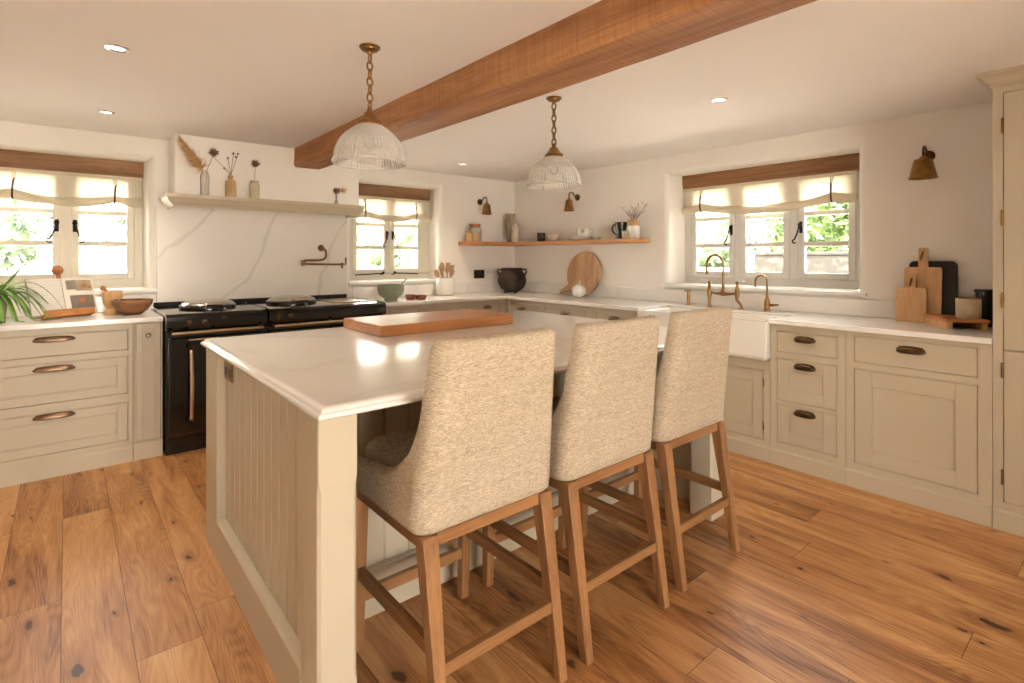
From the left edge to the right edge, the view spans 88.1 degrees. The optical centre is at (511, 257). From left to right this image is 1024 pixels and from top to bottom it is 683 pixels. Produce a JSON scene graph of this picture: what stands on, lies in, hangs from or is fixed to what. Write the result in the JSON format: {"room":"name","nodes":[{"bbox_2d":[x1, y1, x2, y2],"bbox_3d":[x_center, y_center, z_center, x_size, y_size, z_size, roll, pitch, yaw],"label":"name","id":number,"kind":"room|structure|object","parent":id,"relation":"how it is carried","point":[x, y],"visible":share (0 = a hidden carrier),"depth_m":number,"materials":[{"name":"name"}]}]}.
{"room":"kitchen","nodes":[
{"label":"kitchen","id":0,"kind":"room"},
{"bbox_2d":[0,120,513,299],"bbox_3d":[-2.296,0.210,4.602,5.790,2.229,0.340,0,0,-40],"label":"wall","id":1,"kind":"structure","parent":0,"point":[453,205],"depth_m":5.44,"materials":[{"name":"paint"}]},
{"bbox_2d":[0,149,156,296],"bbox_3d":[-3.211,-0.245,3.818,1.080,1.016,0.362,0,0,-40],"label":"window","id":2,"kind":"structure","parent":1,"relation":"in","point":[65,235],"depth_m":3.92,"materials":[{"name":"paint"}]},
{"bbox_2d":[0,167,142,207],"bbox_3d":[-3.251,-0.498,3.858,0.914,0.252,0.074,0,0,-40],"label":"blind","id":3,"kind":"object","parent":2,"relation":"attached to","point":[70,189],"visible":1,"depth_m":3.87,"materials":[{"name":"fabric"}]},
{"bbox_2d":[157,205,346,301],"bbox_3d":[-2.130,-0.015,4.500,1.490,0.760,0.030,0,0,-40],"label":"backsplash","id":4,"kind":"structure","parent":1,"relation":"attached to","point":[203,253],"depth_m":4.40,"materials":[{"name":"stone"}]},
{"bbox_2d":[301,245,346,267],"bbox_3d":[-1.704,-0.008,4.791,0.412,0.216,0.072,0,0,-40],"label":"pot filler","id":5,"kind":"object","parent":1,"relation":"attached to","point":[320,247],"visible":1,"depth_m":4.76,"materials":[{"name":"gold metal"}]},
{"bbox_2d":[348,183,435,284],"bbox_3d":[-1.246,-0.245,5.471,1.055,1.016,0.362,0,0,-40],"label":"window","id":6,"kind":"structure","parent":1,"relation":"in","point":[387,274],"depth_m":5.57,"materials":[{"name":"paint"}]},
{"bbox_2d":[350,195,429,221],"bbox_3d":[-1.265,-0.496,5.525,0.936,0.255,0.070,0,0,-40],"label":"blind","id":7,"kind":"object","parent":6,"relation":"attached to","point":[385,209],"visible":0.88,"depth_m":5.55,"materials":[{"name":"fabric"}]},
{"bbox_2d":[474,270,483,277],"bbox_3d":[-0.371,0.188,5.991,0.145,0.095,0.010,0,0,-40],"label":"wall socket","id":8,"kind":"object","parent":1,"relation":"attached to","point":[477,273],"visible":1,"depth_m":5.98,"materials":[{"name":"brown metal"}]},
{"bbox_2d":[477,197,491,214],"bbox_3d":[-0.305,-0.582,5.932,0.114,0.204,0.187,0,0,-40],"label":"wall lamp","id":9,"kind":"object","parent":1,"relation":"attached to","point":[486,207],"visible":1,"depth_m":5.88,"materials":[{"name":"brown metal"}]},
{"bbox_2d":[168,133,358,204],"bbox_3d":[-2.012,-0.683,4.413,1.405,0.441,0.316,0,0,-40],"label":"wall","id":10,"kind":"structure","parent":0,"point":[277,175],"depth_m":4.20,"materials":[{"name":"paint"}]},
{"bbox_2d":[159,192,364,217],"bbox_3d":[-2.005,-0.416,4.377,1.496,0.091,0.378,0,0,-40],"label":"mantel shelf","id":11,"kind":"object","parent":10,"relation":"attached to","point":[169,200],"visible":1,"depth_m":4.16,"materials":[{"name":"paint"}]},
{"bbox_2d":[225,175,235,196],"bbox_3d":[-2.147,-0.544,4.040,0.076,0.162,0.076,0,0,-40],"label":"bottle","id":12,"kind":"object","parent":11,"relation":"on","point":[230,184],"visible":0.98,"depth_m":4.01,"materials":[{"name":"ceramic"}]},
{"bbox_2d":[209,152,238,174],"bbox_3d":[-2.180,-0.659,4.011,0.210,0.293,0.022,0,0,-40],"label":"dried flower","id":13,"kind":"object","parent":12,"relation":"in","point":[233,153],"visible":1,"depth_m":4.04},
{"bbox_2d":[249,180,259,198],"bbox_3d":[-2.019,-0.532,4.148,0.074,0.138,0.074,0,0,-40],"label":"jar","id":14,"kind":"object","parent":11,"relation":"on","point":[254,187],"visible":0.98,"depth_m":4.12,"materials":[{"name":"ceramic"}]},
{"bbox_2d":[250,160,259,179],"bbox_3d":[-2.014,-0.637,4.154,0.076,0.268,0.076,0,0,-40],"label":"dried flower","id":15,"kind":"object","parent":14,"relation":"in","point":[254,163],"visible":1,"depth_m":4.14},
{"bbox_3d":[-1.517,-0.501,4.570,0.032,0.074,0.032,0,0,-40],"label":"bud vase","id":16,"kind":"object","parent":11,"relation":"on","visible":0},
{"bbox_2d":[333,187,340,199],"bbox_3d":[-1.514,-0.546,4.572,0.065,0.126,0.071,0,0,-40],"label":"dried flower","id":17,"kind":"object","parent":16,"relation":"in","point":[336,190],"visible":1,"depth_m":4.56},
{"bbox_3d":[-2.281,-0.554,3.927,0.060,0.181,0.060,0,0,-40],"label":"glass bottle","id":18,"kind":"object","parent":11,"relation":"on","visible":0},
{"bbox_2d":[174,136,208,192],"bbox_3d":[-2.336,-0.682,3.871,0.075,0.398,0.249,0,0,44],"label":"dried grass","id":19,"kind":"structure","parent":18,"relation":"in","point":[195,161],"depth_m":3.87,"materials":[{"name":"plant"}]},
{"bbox_2d":[205,148,219,190],"bbox_3d":[-2.234,-0.660,3.961,0.072,0.334,0.083,0,0,14],"label":"dried flower","id":20,"kind":"object","parent":18,"relation":"in","point":[213,152],"visible":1,"depth_m":3.95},
{"bbox_2d":[0,448,1023,682],"bbox_3d":[0.463,1.385,1.585,6.130,0.120,8.510,0,0,-40],"label":"floor","id":21,"kind":"structure","parent":0,"point":[109,574],"depth_m":2.06,"materials":[{"name":"brown wood"}]},
{"bbox_2d":[0,323,132,487],"bbox_3d":[-2.944,0.875,3.405,0.779,0.899,0.594,0,0,-40],"label":"base cabinet","id":22,"kind":"object","parent":21,"relation":"on","point":[66,393],"visible":1,"depth_m":3.23,"materials":[{"name":"paint"}]},
{"bbox_2d":[133,321,162,460],"bbox_3d":[-2.585,0.875,3.712,0.160,0.899,0.586,0,0,-40],"label":"base cabinet","id":23,"kind":"object","parent":21,"relation":"on","point":[147,336],"visible":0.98,"depth_m":3.51,"materials":[{"name":"paint"}]},
{"bbox_2d":[153,294,385,455],"bbox_3d":[-1.868,0.815,4.214,1.570,1.020,0.740,0,0,-40],"label":"range cooker","id":24,"kind":"object","parent":21,"relation":"on","point":[185,324],"visible":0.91,"depth_m":3.65,"materials":[{"name":"black metal"}]},
{"bbox_2d":[153,303,266,330],"bbox_3d":[-2.247,0.430,3.930,0.624,0.114,0.681,0,0,-40],"label":"cooktop","id":25,"kind":"object","parent":24,"relation":"in","point":[176,317],"depth_m":3.72,"materials":[{"name":"black metal"}]},
{"bbox_2d":[246,297,385,322],"bbox_3d":[-1.641,0.430,4.440,0.932,0.114,0.681,0,0,-40],"label":"cooktop","id":26,"kind":"object","parent":24,"relation":"in","point":[322,308],"depth_m":4.20,"materials":[{"name":"black metal"}]},
{"bbox_2d":[385,301,469,314],"bbox_3d":[-0.947,0.875,5.084,0.943,0.899,0.594,0,0,-40],"label":"base cabinet","id":27,"kind":"object","parent":21,"relation":"on","point":[390,310],"visible":0.17,"depth_m":4.87,"materials":[{"name":"paint"}]},
{"bbox_2d":[352,282,992,343],"bbox_3d":[0.657,0.352,4.014,2.025,0.145,4.358,0,0,-40],"label":"countertop","id":28,"kind":"structure","parent":27,"relation":"on","point":[845,314],"depth_m":4.17,"materials":[{"name":"white stone"}]},
{"bbox_2d":[377,284,403,300],"bbox_3d":[-1.109,0.322,4.843,0.254,0.145,0.254,0,0,-40],"label":"mixing bowl","id":29,"kind":"object","parent":28,"relation":"on","point":[389,292],"visible":0.99,"depth_m":4.75,"materials":[{"name":"green ceramic"}]},
{"bbox_2d":[405,294,415,299],"bbox_3d":[-0.953,0.370,4.961,0.107,0.045,0.108,0,0,-40],"label":"bowl","id":30,"kind":"object","parent":28,"relation":"on","point":[407,296],"visible":1,"depth_m":4.93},
{"bbox_2d":[416,294,431,299],"bbox_3d":[-0.839,0.371,5.004,0.164,0.044,0.116,0,0,-40],"label":"bowl","id":31,"kind":"object","parent":28,"relation":"on","point":[418,297],"visible":0.99,"depth_m":4.95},
{"bbox_2d":[436,277,454,295],"bbox_3d":[-0.703,0.302,5.551,0.198,0.185,0.198,0,0,-40],"label":"utensil crock","id":32,"kind":"object","parent":28,"relation":"on","point":[445,286],"visible":0.98,"depth_m":5.47,"materials":[{"name":"white ceramic"}]},
{"bbox_2d":[434,270,439,277],"bbox_3d":[-0.762,0.253,5.515,0.098,0.258,0.023,0,0,-24],"label":"wooden spoon","id":33,"kind":"object","parent":32,"relation":"in","point":[436,272],"visible":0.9,"depth_m":5.50,"materials":[{"name":"brown wood"}]},
{"bbox_2d":[438,266,442,277],"bbox_3d":[-0.726,0.235,5.506,0.034,0.293,0.074,0,0,45],"label":"wooden spatula","id":34,"kind":"object","parent":32,"relation":"in","point":[440,267],"visible":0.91,"depth_m":5.49,"materials":[{"name":"brown wood"}]},
{"bbox_2d":[446,263,449,277],"bbox_3d":[-0.672,0.217,5.541,0.057,0.327,0.016,0,0,12],"label":"wooden spatula","id":35,"kind":"object","parent":32,"relation":"in","point":[447,264],"visible":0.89,"depth_m":5.54,"materials":[{"name":"brown wood"}]},
{"bbox_2d":[449,265,454,277],"bbox_3d":[-0.652,0.230,5.587,0.092,0.303,0.024,0,0,-28],"label":"wooden spatula","id":36,"kind":"object","parent":32,"relation":"in","point":[451,266],"visible":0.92,"depth_m":5.59,"materials":[{"name":"brown wood"}]},
{"bbox_2d":[497,268,526,293],"bbox_3d":[0.000,0.257,5.880,0.320,0.282,0.320,0,0,-40],"label":"cauldron","id":37,"kind":"object","parent":28,"relation":"on","point":[509,279],"visible":1,"depth_m":5.77,"materials":[{"name":"metal"}]},
{"bbox_2d":[572,281,585,296],"bbox_3d":[0.661,0.311,5.227,0.141,0.167,0.137,0,0,-40],"label":"round pot","id":38,"kind":"object","parent":28,"relation":"on","point":[578,290],"visible":1,"depth_m":5.18,"materials":[{"name":"white ceramic"}]},
{"bbox_2d":[559,251,601,295],"bbox_3d":[0.708,0.163,5.463,0.083,0.454,0.546,0,0,-40],"label":"round board","id":39,"kind":"object","parent":28,"relation":"on","point":[585,267],"visible":0.85,"depth_m":5.41,"materials":[{"name":"brown wood"}]},
{"bbox_2d":[684,290,690,304],"bbox_3d":[1.464,0.332,4.419,0.071,0.126,0.039,0,0,-40],"label":"soap dispenser","id":40,"kind":"object","parent":28,"relation":"on","point":[687,291],"visible":1,"depth_m":4.42,"materials":[{"name":"gold metal"}]},
{"bbox_2d":[637,307,782,360],"bbox_3d":[1.469,0.541,3.917,0.420,0.257,1.006,0,0,-40],"label":"sink","id":41,"kind":"object","parent":28,"relation":"in","point":[749,333],"visible":0.3,"depth_m":3.53,"materials":[{"name":"white ceramic"}]},
{"bbox_2d":[701,254,744,308],"bbox_3d":[1.611,0.183,4.122,0.178,0.424,0.356,0,0,-40],"label":"tap","id":42,"kind":"object","parent":28,"relation":"on","point":[710,292],"visible":1,"depth_m":4.15,"materials":[{"name":"gold metal"}]},
{"bbox_2d":[754,274,778,310],"bbox_3d":[1.867,0.259,3.894,0.163,0.271,0.095,0,0,18],"label":"tap","id":43,"kind":"object","parent":28,"relation":"on","point":[767,305],"visible":1,"depth_m":3.90,"materials":[{"name":"gold metal"}]},
{"bbox_2d":[896,274,926,322],"bbox_3d":[2.456,0.247,3.252,0.037,0.293,0.153,0,0,-40],"label":"chopping board","id":44,"kind":"object","parent":28,"relation":"on","point":[911,302],"visible":1,"depth_m":3.25,"materials":[{"name":"brown wood"}]},
{"bbox_2d":[904,248,941,314],"bbox_3d":[2.516,0.167,3.242,0.044,0.453,0.187,0,0,-40],"label":"chopping board","id":45,"kind":"object","parent":28,"relation":"on","point":[930,278],"visible":0.68,"depth_m":3.21,"materials":[{"name":"brown wood"}]},
{"bbox_2d":[909,261,957,323],"bbox_3d":[2.569,0.208,3.231,0.030,0.372,0.238,0,0,-40],"label":"serving board","id":46,"kind":"object","parent":28,"relation":"on","point":[949,268],"visible":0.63,"depth_m":3.17,"materials":[{"name":"wood"}]},
{"bbox_2d":[923,314,989,329],"bbox_3d":[2.541,0.368,3.034,0.202,0.054,0.280,0,0,17],"label":"serving riser","id":47,"kind":"object","parent":28,"relation":"on","point":[944,321],"visible":0.83,"depth_m":2.96,"materials":[{"name":"brown wood"}]},
{"bbox_2d":[955,297,981,318],"bbox_3d":[2.572,0.283,2.981,0.114,0.114,0.114,0,0,-40],"label":"candle cup","id":48,"kind":"object","parent":47,"relation":"on","point":[965,307],"visible":1,"depth_m":2.94,"materials":[{"name":"ceramic"}]},
{"bbox_2d":[974,289,992,326],"bbox_3d":[2.711,0.287,3.038,0.088,0.214,0.088,0,0,-40],"label":"canister","id":49,"kind":"object","parent":28,"relation":"on","point":[986,295],"visible":0.56,"depth_m":3.00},
{"bbox_2d":[356,327,566,682],"bbox_3d":[-0.190,0.772,1.733,0.512,1.105,0.580,0,0,-40],"label":"bar stool","id":50,"kind":"object","parent":21,"relation":"on","point":[477,456],"visible":0.94,"depth_m":1.54,"materials":[{"name":"fabric"}]},
{"bbox_2d":[365,427,417,466],"bbox_3d":[-0.232,0.681,1.783,0.388,0.149,0.450,0,0,-40],"label":"seat cushion","id":51,"kind":"object","parent":50,"relation":"on","point":[389,449],"depth_m":1.75,"materials":[{"name":"fabric"}]},
{"bbox_2d":[206,348,723,682],"bbox_3d":[-0.176,0.875,2.620,2.097,0.899,1.460,0,0,-40],"label":"kitchen island","id":52,"kind":"object","parent":21,"relation":"on","point":[281,479],"visible":0.32,"depth_m":1.83,"materials":[{"name":"paint"}]},
{"bbox_2d":[224,360,232,382],"bbox_3d":[-1.222,0.490,2.281,0.009,0.080,0.135,0,0,-40],"label":"wall socket","id":53,"kind":"object","parent":52,"relation":"attached to","point":[228,368],"visible":0.92,"depth_m":2.26,"materials":[{"name":"gold metal"}]},
{"bbox_2d":[201,311,730,420],"bbox_3d":[-0.191,0.409,2.652,2.130,0.032,1.576,0,0,-40],"label":"island countertop","id":54,"kind":"structure","parent":52,"relation":"on","point":[327,373],"depth_m":2.04,"materials":[{"name":"white stone"}]},
{"bbox_2d":[344,309,512,336],"bbox_3d":[-0.466,0.365,3.051,0.855,0.054,0.460,0,0,-40],"label":"chopping board","id":55,"kind":"object","parent":54,"relation":"on","point":[421,322],"visible":1,"depth_m":2.89,"materials":[{"name":"brown wood"}]},
{"bbox_2d":[470,299,505,312],"bbox_3d":[-0.408,0.875,5.537,0.461,0.899,0.594,0,0,-40],"label":"base cabinet","id":56,"kind":"object","parent":21,"relation":"on","point":[497,305],"visible":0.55,"depth_m":5.35,"materials":[{"name":"paint"}]},
{"bbox_2d":[506,299,541,312],"bbox_3d":[0.319,0.875,5.448,0.594,0.899,0.536,0,0,-40],"label":"base cabinet","id":57,"kind":"object","parent":21,"relation":"on","point":[512,305],"visible":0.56,"depth_m":5.28,"materials":[{"name":"paint"}]},
{"bbox_2d":[542,302,590,317],"bbox_3d":[0.692,0.875,5.005,0.594,0.899,0.618,0,0,-40],"label":"base cabinet","id":58,"kind":"object","parent":21,"relation":"on","point":[552,308],"visible":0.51,"depth_m":4.81,"materials":[{"name":"paint"}]},
{"bbox_2d":[482,315,669,665],"bbox_3d":[0.235,0.772,2.085,0.512,1.105,0.580,0,0,-40],"label":"bar stool","id":59,"kind":"object","parent":21,"relation":"on","point":[602,418],"visible":0.77,"depth_m":1.86,"materials":[{"name":"fabric"}]},
{"bbox_2d":[552,397,560,414],"bbox_3d":[0.194,0.681,2.135,0.388,0.149,0.450,0,0,-40],"label":"seat cushion","id":60,"kind":"object","parent":59,"relation":"on","point":[555,401],"depth_m":2.20,"materials":[{"name":"fabric"}]},
{"bbox_2d":[591,307,636,319],"bbox_3d":[1.055,0.875,4.572,0.594,0.899,0.508,0,0,-40],"label":"base cabinet","id":61,"kind":"object","parent":21,"relation":"on","point":[596,313],"visible":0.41,"depth_m":4.42,"materials":[{"name":"paint"}]},
{"bbox_2d":[578,306,739,591],"bbox_3d":[0.667,0.772,2.461,0.512,1.105,0.580,0,0,-40],"label":"bar stool","id":62,"kind":"object","parent":21,"relation":"on","point":[690,382],"visible":0.6,"depth_m":2.24,"materials":[{"name":"fabric"}]},
{"bbox_2d":[723,356,769,462],"bbox_3d":[1.555,0.998,3.992,0.577,0.654,1.018,0,0,-40],"label":"base cabinet","id":63,"kind":"object","parent":21,"relation":"on","point":[746,411],"visible":0.33,"depth_m":3.54,"materials":[{"name":"paint"}]},
{"bbox_2d":[770,324,845,484],"bbox_3d":[2.016,0.875,3.430,0.594,0.899,0.432,0,0,-40],"label":"base cabinet","id":64,"kind":"object","parent":21,"relation":"on","point":[808,364],"visible":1,"depth_m":3.25,"materials":[{"name":"paint"}]},
{"bbox_2d":[845,331,992,527],"bbox_3d":[2.362,0.875,3.019,0.594,0.899,0.637,0,0,-40],"label":"base cabinet","id":65,"kind":"object","parent":21,"relation":"on","point":[919,411],"visible":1,"depth_m":2.81,"materials":[{"name":"paint"}]},
{"bbox_2d":[974,64,1023,536],"bbox_3d":[2.975,0.211,2.293,0.660,2.228,1.379,0,0,-40],"label":"tall cabinet","id":66,"kind":"object","parent":21,"relation":"on","point":[1006,85],"visible":1,"depth_m":2.56,"materials":[{"name":"paint"}]},
{"bbox_3d":[-3.545,0.876,2.900,0.785,0.899,0.594,0,0,-40],"label":"cabinet","id":67,"kind":"object","parent":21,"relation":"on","visible":0},
{"bbox_2d":[0,294,162,331],"bbox_3d":[-3.224,0.352,3.192,1.865,0.145,0.622,0,0,-40],"label":"countertop","id":68,"kind":"structure","parent":67,"relation":"on","point":[149,315],"depth_m":3.42,"materials":[{"name":"white stone"}]},
{"bbox_2d":[0,264,63,322],"bbox_3d":[-3.117,0.216,3.228,0.590,0.357,0.434,0,0,-18],"label":"spider plant","id":69,"kind":"object","parent":68,"relation":"on","point":[5,301],"visible":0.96,"depth_m":3.21,"materials":[{"name":"green plant"}]},
{"bbox_2d":[39,265,95,319],"bbox_3d":[-3.013,0.223,3.521,0.263,0.341,0.290,0,0,22],"label":"cookbook stand","id":70,"kind":"object","parent":68,"relation":"on","point":[57,270],"visible":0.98,"depth_m":3.50,"materials":[{"name":"brown wood"}]},
{"bbox_2d":[24,277,97,316],"bbox_3d":[-2.968,0.254,3.503,0.094,0.237,0.380,0,0,22],"label":"cookbook","id":71,"kind":"object","parent":70,"relation":"on","point":[71,293],"visible":0.85,"depth_m":3.49,"materials":[{"name":"paper"}]},
{"bbox_2d":[65,280,76,289],"bbox_3d":[-2.961,0.184,3.551,0.021,0.064,0.058,0,0,29],"label":"photograph","id":72,"kind":"object","parent":71,"relation":"attached to","point":[69,284],"depth_m":3.55},
{"bbox_2d":[70,294,94,308],"bbox_3d":[-2.910,0.297,3.591,0.034,0.090,0.146,0,0,19],"label":"photograph","id":73,"kind":"object","parent":71,"relation":"attached to","point":[76,300],"depth_m":3.58},
{"bbox_2d":[74,280,91,290],"bbox_3d":[-2.934,0.190,3.622,0.024,0.075,0.108,0,0,15],"label":"photograph","id":74,"kind":"object","parent":71,"relation":"on","point":[79,285],"depth_m":3.62,"materials":[{"name":"paper"}]},
{"bbox_2d":[102,290,122,313],"bbox_3d":[-2.809,0.315,3.720,0.116,0.160,0.116,0,0,-40],"label":"mortar","id":75,"kind":"object","parent":68,"relation":"on","point":[107,296],"visible":0.76,"depth_m":3.68,"materials":[{"name":"brown wood"}]},
{"bbox_2d":[110,298,152,314],"bbox_3d":[-2.643,0.344,3.683,0.244,0.102,0.244,0,0,-40],"label":"wooden bowl","id":76,"kind":"object","parent":68,"relation":"on","point":[134,306],"visible":1,"depth_m":3.62,"materials":[{"name":"brown wood"}]},
{"bbox_2d":[0,0,1023,181],"bbox_3d":[0.463,-1.029,1.585,6.130,0.250,8.510,0,0,-40],"label":"ceiling","id":77,"kind":"structure","parent":0,"point":[280,73],"depth_m":2.58,"materials":[{"name":"paint"}]},
{"bbox_2d":[97,110,114,114],"bbox_3d":[-2.522,-0.901,3.286,0.092,0.006,0.092,0,0,-40],"label":"recessed light","id":78,"kind":"object","parent":77,"relation":"in","point":[98,111],"visible":1,"depth_m":3.28,"materials":[{"name":"beige"}]},
{"bbox_2d":[104,44,129,52],"bbox_3d":[-1.704,-0.901,2.282,0.092,0.006,0.092,0,0,-40],"label":"recessed light","id":79,"kind":"object","parent":77,"relation":"in","point":[121,49],"visible":1,"depth_m":2.28,"materials":[{"name":"silver metal"}]},
{"bbox_2d":[333,43,405,169],"bbox_3d":[-0.610,-0.651,2.271,0.315,0.506,0.315,0,0,-20],"label":"pendant light","id":80,"kind":"object","parent":77,"relation":"hanging from","point":[369,120],"visible":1,"depth_m":2.26,"materials":[{"name":"glass"}]},
{"bbox_2d":[528,96,580,189],"bbox_3d":[0.237,-0.651,2.997,0.315,0.506,0.315,0,0,-38],"label":"pendant light","id":81,"kind":"object","parent":77,"relation":"hanging from","point":[553,153],"visible":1,"depth_m":2.98,"materials":[{"name":"clear glass"}]},
{"bbox_2d":[294,0,816,169],"bbox_3d":[0.709,-0.826,1.590,0.262,0.156,7.501,0,0,-40],"label":"ceiling beam","id":82,"kind":"structure","parent":77,"relation":"attached to","point":[606,36],"depth_m":2.11,"materials":[{"name":"brown wood"}]},
{"bbox_2d":[712,98,727,102],"bbox_3d":[1.193,-0.901,3.035,0.092,0.006,0.092,0,0,-40],"label":"recessed light","id":83,"kind":"object","parent":77,"relation":"in","point":[717,100],"visible":1,"depth_m":3.04,"materials":[{"name":"beige"}]},
{"bbox_2d":[514,101,992,300],"bbox_3d":[2.679,0.210,3.449,0.340,2.229,8.510,0,0,-40],"label":"wall","id":84,"kind":"structure","parent":0,"point":[950,215],"depth_m":3.62,"materials":[{"name":"paint"}]},
{"bbox_2d":[458,238,649,245],"bbox_3d":[0.339,-0.155,5.335,0.814,0.040,1.930,0,0,-40],"label":"floating shelf","id":85,"kind":"object","parent":84,"relation":"attached to","point":[622,240],"visible":1,"depth_m":5.47,"materials":[{"name":"brown wood"}]},
{"bbox_2d":[466,231,472,240],"bbox_3d":[-0.460,-0.229,5.728,0.080,0.105,0.079,0,0,-40],"label":"storage jar","id":86,"kind":"object","parent":85,"relation":"on","point":[469,236],"visible":0.89,"depth_m":5.70,"materials":[{"name":"brown"}]},
{"bbox_2d":[469,224,480,240],"bbox_3d":[-0.407,-0.273,5.844,0.144,0.193,0.144,0,0,-40],"label":"storage jar","id":87,"kind":"object","parent":85,"relation":"on","point":[476,234],"visible":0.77,"depth_m":5.79,"materials":[{"name":"clear glass"}]},
{"bbox_2d":[505,214,515,241],"bbox_3d":[-0.038,-0.341,6.109,0.124,0.330,0.188,0,0,40],"label":"pitcher","id":88,"kind":"object","parent":85,"relation":"on","point":[510,218],"visible":0.77,"depth_m":6.08,"materials":[{"name":"ceramic"}]},
{"bbox_2d":[511,223,518,241],"bbox_3d":[0.035,-0.283,6.040,0.100,0.215,0.100,0,0,-40],"label":"vase","id":89,"kind":"object","parent":85,"relation":"on","point":[515,228],"visible":0.98,"depth_m":6.00,"materials":[{"name":"ceramic"}]},
{"bbox_2d":[537,233,544,240],"bbox_3d":[0.330,-0.223,5.791,0.090,0.095,0.120,0,0,-40],"label":"mug","id":90,"kind":"object","parent":85,"relation":"on","point":[540,236],"visible":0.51,"depth_m":5.76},
{"bbox_2d":[546,234,558,240],"bbox_3d":[0.429,-0.211,5.673,0.140,0.072,0.140,0,0,-40],"label":"bowl","id":91,"kind":"object","parent":85,"relation":"on","point":[551,237],"visible":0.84,"depth_m":5.62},
{"bbox_2d":[569,238,590,239],"bbox_3d":[0.699,-0.185,5.344,0.250,0.019,0.250,0,0,-40],"label":"plate","id":92,"kind":"object","parent":85,"relation":"on","point":[569,238],"visible":0.7,"depth_m":5.25,"materials":[{"name":"white ceramic"}]},
{"bbox_2d":[577,227,591,235],"bbox_3d":[0.725,-0.254,5.314,0.150,0.091,0.150,0,0,-40],"label":"cup","id":93,"kind":"object","parent":85,"relation":"on","point":[587,232],"depth_m":5.27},
{"bbox_2d":[611,222,626,238],"bbox_3d":[1.016,-0.253,4.968,0.116,0.155,0.144,0,0,-18],"label":"jug","id":94,"kind":"object","parent":85,"relation":"on","point":[620,226],"visible":0.74,"depth_m":4.92,"materials":[{"name":"ceramic"}]},
{"bbox_2d":[622,231,627,237],"bbox_3d":[1.038,-0.210,4.864,0.056,0.070,0.056,0,0,-40],"label":"cup","id":95,"kind":"object","parent":85,"relation":"on","point":[624,233],"visible":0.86,"depth_m":4.84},
{"bbox_2d":[627,219,639,237],"bbox_3d":[1.119,-0.262,4.868,0.112,0.172,0.112,0,0,-40],"label":"crock","id":96,"kind":"object","parent":85,"relation":"on","point":[633,225],"visible":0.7,"depth_m":4.82,"materials":[{"name":"white ceramic"}]},
{"bbox_2d":[620,200,646,218],"bbox_3d":[1.125,-0.380,4.849,0.169,0.309,0.212,0,0,-40],"label":"twigs","id":97,"kind":"object","parent":96,"relation":"in","point":[639,211],"visible":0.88,"depth_m":4.84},
{"bbox_2d":[564,192,579,211],"bbox_3d":[0.617,-0.582,5.491,0.187,0.204,0.114,0,0,-40],"label":"wall lamp","id":98,"kind":"object","parent":84,"relation":"attached to","point":[568,207],"visible":1,"depth_m":5.44,"materials":[{"name":"brown metal"}]},
{"bbox_2d":[662,153,866,296],"bbox_3d":[1.990,-0.245,4.251,0.362,1.016,1.585,0,0,-40],"label":"window","id":99,"kind":"structure","parent":84,"relation":"in","point":[794,278],"depth_m":4.19,"materials":[{"name":"paint"}]},
{"bbox_2d":[682,170,858,214],"bbox_3d":[2.013,-0.491,4.306,0.070,0.266,1.400,0,0,-40],"label":"blind","id":100,"kind":"object","parent":99,"relation":"attached to","point":[792,193],"visible":1,"depth_m":4.22,"materials":[{"name":"fabric"}]},
{"bbox_2d":[908,145,938,179],"bbox_3d":[2.512,-0.582,3.224,0.205,0.204,0.150,0,0,-40],"label":"wall lamp","id":101,"kind":"object","parent":84,"relation":"attached to","point":[923,168],"visible":1,"depth_m":3.18,"materials":[{"name":"brown metal"}]},
{"label":"outside","id":102,"kind":"structure","parent":0,"visible":0},
{"bbox_2d":[0,261,858,290],"bbox_3d":[-3.732,0.445,18.421,62.000,0.300,57.000,0,0,-40],"label":"ground","id":103,"kind":"structure","parent":102,"point":[39,267],"depth_m":14.26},
{"bbox_2d":[0,198,51,271],"bbox_3d":[-11.310,-0.672,10.095,4.610,2.129,1.983,0,0,-40],"label":"hedge","id":104,"kind":"object","parent":103,"relation":"on","point":[13,225],"visible":0.68,"depth_m":10.76,"materials":[{"name":"green plant"}]},
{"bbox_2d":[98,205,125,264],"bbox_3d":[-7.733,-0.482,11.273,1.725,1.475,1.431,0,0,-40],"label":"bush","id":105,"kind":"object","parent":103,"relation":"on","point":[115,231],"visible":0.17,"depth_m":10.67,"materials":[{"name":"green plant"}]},
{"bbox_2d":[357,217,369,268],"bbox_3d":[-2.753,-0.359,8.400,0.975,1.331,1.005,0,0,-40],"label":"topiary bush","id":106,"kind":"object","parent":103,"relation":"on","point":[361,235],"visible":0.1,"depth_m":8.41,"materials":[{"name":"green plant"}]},
{"bbox_2d":[359,217,415,268],"bbox_3d":[-3.018,-0.939,13.811,3.434,2.558,2.111,0,0,-40],"label":"bush","id":107,"kind":"object","parent":103,"relation":"on","point":[403,236],"visible":0.14,"depth_m":13.05,"materials":[{"name":"green plant"}]},
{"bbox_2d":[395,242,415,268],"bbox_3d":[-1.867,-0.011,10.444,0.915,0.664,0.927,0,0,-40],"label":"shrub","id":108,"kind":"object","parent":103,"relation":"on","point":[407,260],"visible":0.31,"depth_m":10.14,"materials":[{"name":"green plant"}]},
{"bbox_2d":[699,212,766,266],"bbox_3d":[5.673,-1.157,17.340,3.044,3.128,5.093,0,0,-40],"label":"bush","id":109,"kind":"object","parent":103,"relation":"on","point":[714,232],"visible":0.16,"depth_m":15.70,"materials":[{"name":"green plant"}]},
{"bbox_2d":[752,251,848,273],"bbox_3d":[6.599,0.095,8.000,0.460,0.400,5.810,0,0,-40],"label":"wall","id":110,"kind":"structure","parent":103,"relation":"on","point":[834,262],"depth_m":9.24,"materials":[{"name":"stone"}]},
{"bbox_2d":[762,202,848,251],"bbox_3d":[6.110,-0.771,10.767,1.921,2.241,1.921,0,0,-40],"label":"hedge","id":111,"kind":"object","parent":103,"relation":"on","point":[821,227],"visible":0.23,"depth_m":10.08,"materials":[{"name":"green plant"}]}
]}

